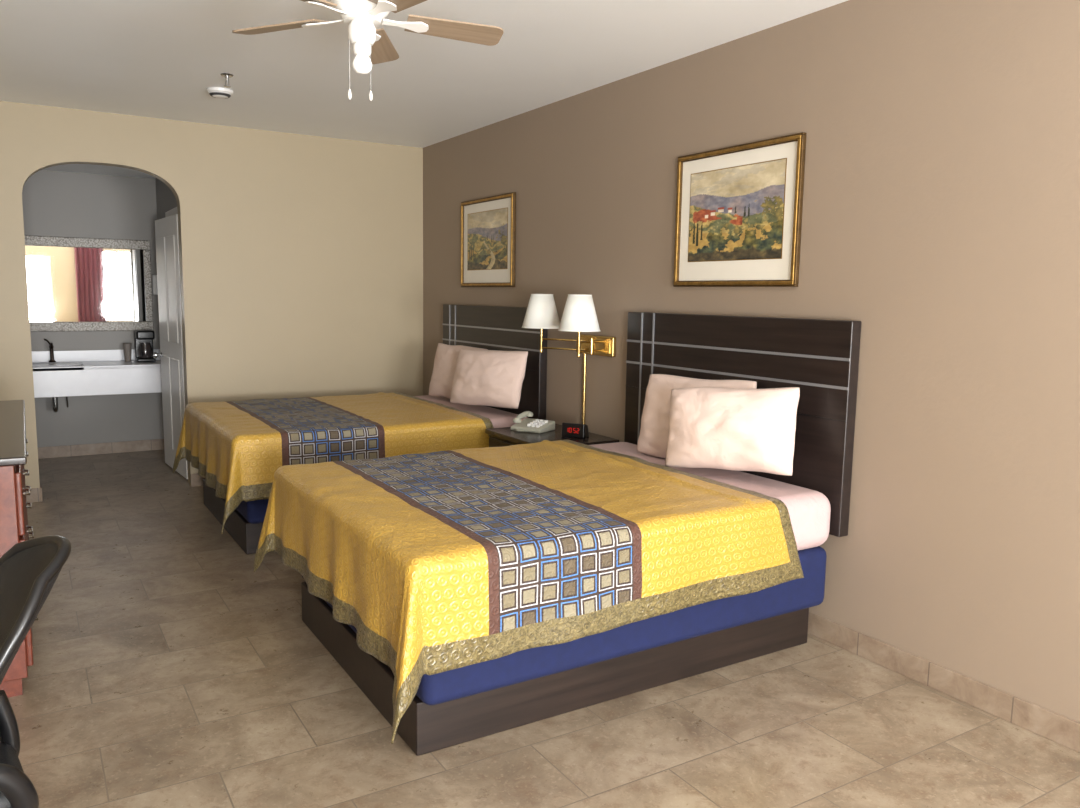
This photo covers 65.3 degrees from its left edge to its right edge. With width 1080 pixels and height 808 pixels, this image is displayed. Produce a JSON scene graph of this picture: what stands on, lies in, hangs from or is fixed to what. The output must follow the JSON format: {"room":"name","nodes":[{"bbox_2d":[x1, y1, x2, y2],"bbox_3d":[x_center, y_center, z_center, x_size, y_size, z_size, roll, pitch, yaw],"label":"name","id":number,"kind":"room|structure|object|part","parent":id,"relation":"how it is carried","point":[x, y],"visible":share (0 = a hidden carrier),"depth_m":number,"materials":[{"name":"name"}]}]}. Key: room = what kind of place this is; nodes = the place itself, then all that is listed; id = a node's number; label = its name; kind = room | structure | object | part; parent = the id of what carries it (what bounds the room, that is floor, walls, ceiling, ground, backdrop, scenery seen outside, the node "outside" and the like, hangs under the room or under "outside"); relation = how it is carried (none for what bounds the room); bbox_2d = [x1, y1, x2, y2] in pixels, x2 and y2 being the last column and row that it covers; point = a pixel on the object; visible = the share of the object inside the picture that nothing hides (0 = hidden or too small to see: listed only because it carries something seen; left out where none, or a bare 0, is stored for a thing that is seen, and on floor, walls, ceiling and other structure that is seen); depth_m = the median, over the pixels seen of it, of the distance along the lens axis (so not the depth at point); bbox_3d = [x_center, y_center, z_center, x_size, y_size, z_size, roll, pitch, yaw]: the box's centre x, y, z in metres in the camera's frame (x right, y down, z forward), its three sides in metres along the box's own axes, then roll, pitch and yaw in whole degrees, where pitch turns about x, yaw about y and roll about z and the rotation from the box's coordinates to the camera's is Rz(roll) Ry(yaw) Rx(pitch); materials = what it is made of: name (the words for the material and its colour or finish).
{"room":"hotel room","nodes":[
{"label":"hotel room","id":0,"kind":"room"},
{"bbox_2d":[33,365,83,370],"bbox_3d":[-4.042,-0.294,7.013,0.440,0.035,0.100,-4,9,-31],"label":"countertop","id":1,"kind":"structure","parent":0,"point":[52,368],"depth_m":7.00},
{"bbox_2d":[22,170,163,446],"bbox_3d":[-3.434,-0.851,7.949,3.667,2.550,0.100,-4,9,-31],"label":"wall","id":2,"kind":"structure","parent":0,"point":[55,203],"depth_m":7.54,"materials":[{"name":"grey paint"}]},
{"bbox_2d":[24,235,153,331],"bbox_3d":[-4.159,-1.048,7.397,1.380,0.820,0.031,-4,9,-31],"label":"vanity mirror","id":3,"kind":"object","parent":2,"relation":"attached to","point":[74,283],"visible":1,"depth_m":7.48,"materials":[{"name":"clear glass"}]},
{"bbox_3d":[-4.153,-1.413,7.350,1.380,0.085,0.031,-4,9,-31],"label":"frame","id":4,"kind":"part","parent":3,"relation":"part of","materials":[{"name":"stone"}]},
{"bbox_3d":[-4.164,-0.684,7.444,1.380,0.085,0.031,-4,9,-31],"label":"frame","id":5,"kind":"part","parent":3,"relation":"part of","materials":[{"name":"stone"}]},
{"bbox_3d":[-3.595,-1.084,7.739,0.060,0.650,0.031,-4,9,-31],"label":"frame","id":6,"kind":"part","parent":3,"relation":"part of","materials":[{"name":"stone"}]},
{"bbox_2d":[32,349,160,362],"bbox_3d":[-4.205,-0.422,7.461,1.598,0.100,0.021,-4,9,-31],"label":"backsplash","id":7,"kind":"structure","parent":2,"relation":"attached to","point":[72,355],"depth_m":7.53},
{"bbox_2d":[32,349,161,412],"bbox_3d":[-4.076,0.030,7.296,1.598,0.950,0.539,-4,9,-31],"label":"countertop","id":8,"kind":"structure","parent":2,"relation":"attached to","point":[74,372],"depth_m":7.23,"materials":[{"name":"stone"}]},
{"bbox_2d":[44,339,55,361],"bbox_3d":[-4.233,-0.460,7.285,0.082,0.206,0.157,-4,9,-31],"label":"faucet","id":9,"kind":"object","parent":8,"relation":"on","point":[51,346],"visible":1,"depth_m":7.32,"materials":[{"name":"black metal"}]},
{"bbox_2d":[32,362,82,366],"bbox_3d":[-4.147,-0.273,7.188,0.456,0.136,0.356,-4,9,-31],"label":"sink","id":10,"kind":"object","parent":8,"relation":"in","point":[53,364],"depth_m":7.20,"materials":[{"name":"white ceramic"}]},
{"bbox_2d":[81,360,160,369],"bbox_3d":[-3.679,-0.349,7.489,0.679,0.035,0.539,-4,9,-31],"label":"countertop","id":11,"kind":"structure","parent":8,"relation":"on","point":[133,363],"depth_m":7.36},
{"bbox_2d":[123,343,131,361],"bbox_3d":[-3.709,-0.464,7.585,0.076,0.162,0.076,-4,9,-31],"label":"paper cup","id":12,"kind":"object","parent":8,"relation":"on","point":[127,347],"visible":1,"depth_m":7.56,"materials":[{"name":"beige paper"}]},
{"bbox_2d":[134,330,155,361],"bbox_3d":[-3.571,-0.526,7.622,0.150,0.280,0.227,-4,9,-31],"label":"coffee maker","id":13,"kind":"object","parent":8,"relation":"on","point":[143,339],"visible":1,"depth_m":7.57,"materials":[{"name":"black plastic"}]},
{"bbox_2d":[38,439,163,458],"bbox_3d":[-4.221,0.420,7.574,1.600,0.100,0.012,-4,9,-31],"label":"baseboard","id":14,"kind":"structure","parent":2,"relation":"attached to","point":[154,444],"depth_m":7.69,"materials":[{"name":"tile"}]},
{"bbox_2d":[42,164,155,178],"bbox_3d":[-2.965,-2.015,7.056,3.667,0.100,1.627,-4,9,-31],"label":"ceiling","id":15,"kind":"structure","parent":0,"point":[79,168],"depth_m":7.19,"materials":[{"name":"grey paint"}]},
{"bbox_2d":[155,178,176,219],"bbox_3d":[-3.056,-0.721,7.179,0.100,2.500,1.627,-4,9,-31],"label":"wall","id":16,"kind":"structure","parent":0,"point":[161,188],"depth_m":7.33,"materials":[{"name":"grey paint"}]},
{"bbox_2d":[152,275,157,294],"bbox_3d":[-3.524,-1.093,7.737,0.050,0.180,0.106,-4,9,-31],"label":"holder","id":17,"kind":"object","parent":16,"relation":"attached to","point":[154,277],"visible":0.71,"depth_m":7.71,"materials":[{"name":"white plastic"}]},
{"bbox_2d":[166,207,177,216],"bbox_3d":[-2.929,-1.543,6.769,0.017,0.060,0.820,-4,9,-31],"label":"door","id":18,"kind":"structure","parent":16,"relation":"in","point":[173,211],"depth_m":6.83,"materials":[{"name":"white paint"}]},
{"bbox_2d":[0,101,422,487],"bbox_3d":[-2.594,-0.728,6.423,3.627,2.721,0.130,-4,9,-31],"label":"wall","id":19,"kind":"structure","parent":0,"point":[301,256],"depth_m":6.56,"materials":[{"name":"beige paint"}]},
{"bbox_2d":[26,488,40,502],"bbox_3d":[-3.826,0.659,5.773,0.700,0.100,0.012,-4,9,-31],"label":"baseboard","id":20,"kind":"structure","parent":19,"relation":"attached to","point":[34,496],"depth_m":5.93,"materials":[{"name":"tile"}]},
{"bbox_2d":[40,484,42,501],"bbox_3d":[-3.556,0.632,6.012,0.012,0.100,0.142,-4,9,-31],"label":"baseboard","id":21,"kind":"structure","parent":19,"relation":"attached to","point":[40,484],"depth_m":5.95,"materials":[{"name":"tile"}]},
{"bbox_2d":[191,473,204,486],"bbox_3d":[-1.859,0.535,6.967,1.920,0.100,0.012,-4,9,-31],"label":"baseboard","id":22,"kind":"structure","parent":19,"relation":"attached to","point":[196,480],"depth_m":6.49,"materials":[{"name":"tile"}]},
{"bbox_2d":[0,0,847,147],"bbox_3d":[-0.130,-1.577,2.276,3.827,0.100,9.353,-4,9,-31],"label":"ceiling","id":23,"kind":"structure","parent":0,"point":[160,59],"depth_m":4.41,"materials":[{"name":"white paint"}]},
{"bbox_2d":[206,87,233,98],"bbox_3d":[-1.966,-1.907,5.183,0.156,0.044,0.156,-4,9,-31],"label":"smoke detector","id":24,"kind":"object","parent":23,"relation":"attached to","point":[216,92],"visible":1,"depth_m":5.14,"materials":[{"name":"white plastic"}]},
{"bbox_2d":[220,73,233,87],"bbox_3d":[-1.787,-1.846,4.817,0.072,0.068,0.072,-4,9,-31],"label":"sprinkler","id":25,"kind":"object","parent":23,"relation":"attached to","point":[226,75],"visible":1,"depth_m":4.81,"materials":[{"name":"metal"}]},
{"bbox_3d":[-1.787,-1.846,4.817,0.024,0.053,0.024,-4,9,-31],"label":"stem","id":26,"kind":"part","parent":25,"relation":"part of","materials":[{"name":"metal"}]},
{"bbox_2d":[232,0,502,100],"bbox_3d":[-0.575,-1.308,2.796,0.929,0.581,0.915,-4,9,-31],"label":"ceiling fan","id":27,"kind":"object","parent":23,"relation":"hanging from","point":[371,45],"depth_m":2.84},
{"bbox_2d":[8,449,1079,807],"bbox_3d":[-0.643,1.115,3.401,3.827,0.100,11.160,-4,9,-31],"label":"floor","id":28,"kind":"structure","parent":0,"point":[166,671],"depth_m":2.97,"materials":[{"name":"tile"}]},
{"bbox_2d":[0,400,37,697],"bbox_3d":[-2.580,0.545,3.678,0.629,0.900,1.810,-4,9,-31],"label":"dresser","id":29,"kind":"object","parent":28,"relation":"on","point":[14,526],"visible":0.72,"depth_m":3.09,"materials":[{"name":"brown wood"}]},
{"bbox_3d":[-2.110,0.316,3.419,0.022,0.235,0.845,-4,9,-31],"label":"drawer","id":30,"kind":"part","parent":29,"relation":"part of","materials":[{"name":"brown wood"}]},
{"bbox_3d":[-2.113,0.564,3.451,0.022,0.235,0.845,-4,9,-31],"label":"drawer","id":31,"kind":"part","parent":29,"relation":"part of","materials":[{"name":"brown wood"}]},
{"bbox_3d":[-2.193,0.291,3.597,0.026,0.015,0.100,-4,9,-31],"label":"handle","id":32,"kind":"part","parent":29,"relation":"part of","materials":[{"name":"metal"}]},
{"bbox_3d":[-2.569,0.461,4.191,0.022,0.235,0.845,-4,9,-31],"label":"drawer","id":33,"kind":"part","parent":29,"relation":"part of","materials":[{"name":"brown wood"}]},
{"bbox_3d":[-1.985,0.338,3.259,0.026,0.015,0.100,-4,9,-31],"label":"handle","id":34,"kind":"part","parent":29,"relation":"part of","materials":[{"name":"metal"}]},
{"bbox_3d":[-2.117,0.811,3.483,0.022,0.235,0.845,-4,9,-31],"label":"drawer","id":35,"kind":"part","parent":29,"relation":"part of","materials":[{"name":"brown wood"}]},
{"bbox_3d":[-2.197,0.539,3.629,0.026,0.015,0.100,-4,9,-31],"label":"handle","id":36,"kind":"part","parent":29,"relation":"part of","materials":[{"name":"metal"}]},
{"bbox_2d":[0,535,70,807],"bbox_3d":[-1.306,0.787,1.815,0.568,0.931,0.598,-5,9,-39],"label":"office chair","id":37,"kind":"object","parent":28,"relation":"on","point":[29,570],"visible":1,"depth_m":1.87,"materials":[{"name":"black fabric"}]},
{"bbox_3d":[-1.351,0.803,1.779,0.420,0.070,0.460,-5,9,-39],"label":"seat","id":38,"kind":"part","parent":37,"relation":"part of","materials":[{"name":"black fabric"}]},
{"bbox_3d":[-1.160,0.786,1.623,0.331,0.198,0.120,-5,9,-39],"label":"loop arm","id":39,"kind":"part","parent":37,"relation":"part of","materials":[{"name":"black plastic"}]},
{"bbox_3d":[-1.196,0.527,1.869,0.286,0.413,0.430,-5,9,-39],"label":"backrest","id":40,"kind":"part","parent":37,"relation":"part of","materials":[{"name":"black fabric"}]},
{"bbox_2d":[173,304,547,554],"bbox_3d":[-1.248,0.040,5.739,2.117,1.415,1.761,-4,9,-31],"label":"bed","id":41,"kind":"object","parent":28,"relation":"on","point":[489,370],"visible":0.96,"depth_m":5.43,"materials":[{"name":"yellow fabric"}]},
{"bbox_2d":[173,392,493,533],"bbox_3d":[-1.395,0.287,5.683,1.780,0.535,1.758,-4,9,-31],"label":"bedspread","id":42,"kind":"object","parent":41,"relation":"on","point":[238,447],"depth_m":5.10,"materials":[{"name":"yellow fabric"}]},
{"bbox_2d":[429,343,487,398],"bbox_3d":[-0.620,-0.237,6.327,0.175,0.420,0.635,12,-2,-42],"label":"pillow","id":43,"kind":"object","parent":41,"relation":"on","point":[446,356],"depth_m":6.34,"materials":[{"name":"fabric"}]},
{"bbox_3d":[-1.210,0.171,5.783,1.890,0.245,1.480,-4,9,-31],"label":"mattress","id":44,"kind":"part","parent":41,"relation":"part of","materials":[{"name":"fabric"}]},
{"bbox_2d":[450,349,527,408],"bbox_3d":[-0.358,-0.177,5.763,0.681,0.394,0.198,5,-7,43],"label":"pillow","id":45,"kind":"object","parent":41,"relation":"on","point":[494,378],"depth_m":5.64,"materials":[{"name":"fabric"}]},
{"bbox_3d":[-0.373,-0.265,6.246,0.061,0.915,1.515,-4,9,-31],"label":"headboard panel","id":46,"kind":"part","parent":41,"relation":"part of","materials":[{"name":"brown wood"}]},
{"bbox_2d":[485,424,618,446],"bbox_3d":[0.046,0.514,5.125,0.544,0.670,0.700,-4,9,-31],"label":"nightstand","id":47,"kind":"object","parent":28,"relation":"on","point":[499,437],"visible":0.14,"depth_m":5.02,"materials":[{"name":"brown wood"}]},
{"bbox_3d":[-0.150,0.368,4.984,0.020,0.250,0.620,-4,9,-31],"label":"drawer","id":48,"kind":"part","parent":47,"relation":"part of","materials":[{"name":"brown wood"}]},
{"bbox_2d":[511,411,554,432],"bbox_3d":[-0.053,0.111,5.201,0.220,0.108,0.229,6,9,33],"label":"telephone","id":49,"kind":"object","parent":47,"relation":"on","point":[531,425],"visible":1,"depth_m":5.19,"materials":[{"name":"white plastic"}]},
{"bbox_2d":[561,422,588,438],"bbox_3d":[0.209,0.153,4.998,0.150,0.084,0.078,5,8,28],"label":"alarm clock","id":50,"kind":"object","parent":47,"relation":"on","point":[573,430],"visible":1,"depth_m":4.96,"materials":[{"name":"black plastic"}]},
{"bbox_2d":[254,312,861,755],"bbox_3d":[0.031,0.327,3.662,2.117,1.415,1.761,-4,9,-31],"label":"bed","id":51,"kind":"object","parent":28,"relation":"on","point":[469,594],"visible":1,"depth_m":3.24,"materials":[{"name":"yellow fabric"}]},
{"bbox_2d":[254,439,803,743],"bbox_3d":[-0.117,0.575,3.607,1.781,0.539,1.758,-4,9,-31],"label":"bedspread","id":52,"kind":"object","parent":51,"relation":"on","point":[461,573],"depth_m":3.02,"materials":[{"name":"yellow fabric"}]},
{"bbox_2d":[637,374,756,458],"bbox_3d":[0.748,0.075,4.113,0.172,0.424,0.659,10,-2,-42],"label":"pillow","id":53,"kind":"object","parent":51,"relation":"on","point":[654,431],"depth_m":4.19,"materials":[{"name":"fabric"}]},
{"bbox_3d":[0.069,0.458,3.707,1.890,0.245,1.480,-4,9,-31],"label":"mattress","id":54,"kind":"part","parent":51,"relation":"part of","materials":[{"name":"fabric"}]},
{"bbox_2d":[665,387,799,475],"bbox_3d":[0.843,0.109,3.763,0.614,0.381,0.213,2,-9,37],"label":"pillow","id":55,"kind":"object","parent":51,"relation":"on","point":[726,428],"depth_m":3.67,"materials":[{"name":"fabric"}]},
{"bbox_3d":[0.905,0.023,4.170,0.061,0.915,1.515,-4,9,-31],"label":"headboard panel","id":56,"kind":"part","parent":51,"relation":"part of","materials":[{"name":"brown wood"}]},
{"bbox_2d":[423,0,1079,722],"bbox_3d":[1.401,-0.287,3.485,0.100,2.721,9.503,-4,9,-31],"label":"wall","id":57,"kind":"structure","parent":0,"point":[941,209],"depth_m":3.33,"materials":[{"name":"beige paint"}]},
{"bbox_2d":[461,192,515,286],"bbox_3d":[-0.395,-1.192,6.223,0.029,0.650,0.825,-4,9,-31],"label":"framed painting","id":58,"kind":"object","parent":57,"relation":"attached to","point":[488,224],"visible":1,"depth_m":6.19,"materials":[{"name":"gold metal"}]},
{"bbox_2d":[522,294,615,423],"bbox_3d":[0.150,-0.250,5.131,0.330,0.828,0.669,-4,9,-31],"label":"wall lamp","id":59,"kind":"object","parent":57,"relation":"attached to","point":[579,315],"visible":0.99,"depth_m":5.05,"materials":[{"name":"white fabric"}]},
{"bbox_3d":[0.009,-0.427,5.268,0.034,0.220,0.034,-4,9,-31],"label":"stem","id":60,"kind":"part","parent":59,"relation":"part of","materials":[{"name":"gold metal"}]},
{"bbox_3d":[0.011,-0.578,5.248,0.244,0.206,0.244,-4,9,-31],"label":"lamp shade","id":61,"kind":"part","parent":59,"relation":"part of","materials":[{"name":"white fabric"}]},
{"bbox_3d":[0.138,-0.341,5.199,0.304,0.012,0.058,4,8,22],"label":"arm","id":62,"kind":"part","parent":59,"relation":"part of","materials":[{"name":"gold metal"}]},
{"bbox_3d":[0.139,-0.395,5.192,0.304,0.012,0.058,4,8,22],"label":"arm","id":63,"kind":"part","parent":59,"relation":"part of","materials":[{"name":"gold metal"}]},
{"bbox_3d":[0.227,-0.378,4.912,0.034,0.220,0.034,-4,9,-31],"label":"stem","id":64,"kind":"part","parent":59,"relation":"part of","materials":[{"name":"gold metal"}]},
{"bbox_3d":[0.230,-0.529,4.893,0.244,0.206,0.244,-4,9,-31],"label":"lamp shade","id":65,"kind":"part","parent":59,"relation":"part of","materials":[{"name":"white fabric"}]},
{"bbox_3d":[0.274,-0.081,5.231,0.022,0.470,0.022,-4,9,-31],"label":"cord","id":66,"kind":"part","parent":59,"relation":"part of","materials":[{"name":"gold metal"}]},
{"bbox_3d":[0.287,-0.312,4.990,0.183,0.012,0.025,-6,10,-44],"label":"arm","id":67,"kind":"part","parent":59,"relation":"part of","materials":[{"name":"gold metal"}]},
{"bbox_3d":[0.288,-0.366,4.983,0.183,0.012,0.025,-6,10,-44],"label":"arm","id":68,"kind":"part","parent":59,"relation":"part of","materials":[{"name":"gold metal"}]},
{"bbox_2d":[673,132,806,286],"bbox_3d":[0.932,-0.902,4.067,0.029,0.667,0.830,-4,9,-31],"label":"framed painting","id":69,"kind":"object","parent":57,"relation":"attached to","point":[739,208],"visible":1,"depth_m":4.02,"materials":[{"name":"gold metal"}]},
{"bbox_2d":[808,612,1079,752],"bbox_3d":[1.359,1.021,3.582,0.012,0.100,9.203,-4,9,-31],"label":"baseboard","id":70,"kind":"structure","parent":57,"relation":"attached to","point":[1062,730],"depth_m":3.21,"materials":[{"name":"tile"}]},
{"bbox_3d":[-2.658,-0.427,6.554,0.100,2.090,0.087,-4,9,-31],"label":"wall","id":71,"kind":"structure","parent":0,"visible":0},
{"bbox_2d":[153,214,187,478],"bbox_3d":[-3.020,-0.467,6.851,0.106,2.058,0.790,-4,9,-35],"label":"door leaf","id":72,"kind":"structure","parent":71,"relation":"in","point":[166,229],"depth_m":6.81,"materials":[{"name":"white paint"}]},
{"bbox_3d":[-3.226,-0.412,7.113,0.066,0.054,0.054,-4,9,-35],"label":"knob","id":73,"kind":"part","parent":72,"relation":"part of","materials":[{"name":"metal"}]},
{"bbox_3d":[-3.097,-0.942,6.936,0.015,0.840,0.255,-4,9,-35],"label":"panel","id":74,"kind":"part","parent":72,"relation":"part of","materials":[{"name":"white paint"}]},
{"bbox_3d":[-3.111,-0.015,7.056,0.015,0.770,0.255,-4,9,-35],"label":"panel","id":75,"kind":"part","parent":72,"relation":"part of","materials":[{"name":"white paint"}]},
{"bbox_3d":[-2.903,-0.904,6.665,0.015,0.840,0.255,-4,9,-35],"label":"panel","id":76,"kind":"part","parent":72,"relation":"part of","materials":[{"name":"white paint"}]},
{"bbox_3d":[-2.917,0.023,6.785,0.015,0.770,0.255,-4,9,-35],"label":"panel","id":77,"kind":"part","parent":72,"relation":"part of","materials":[{"name":"white paint"}]}
]}

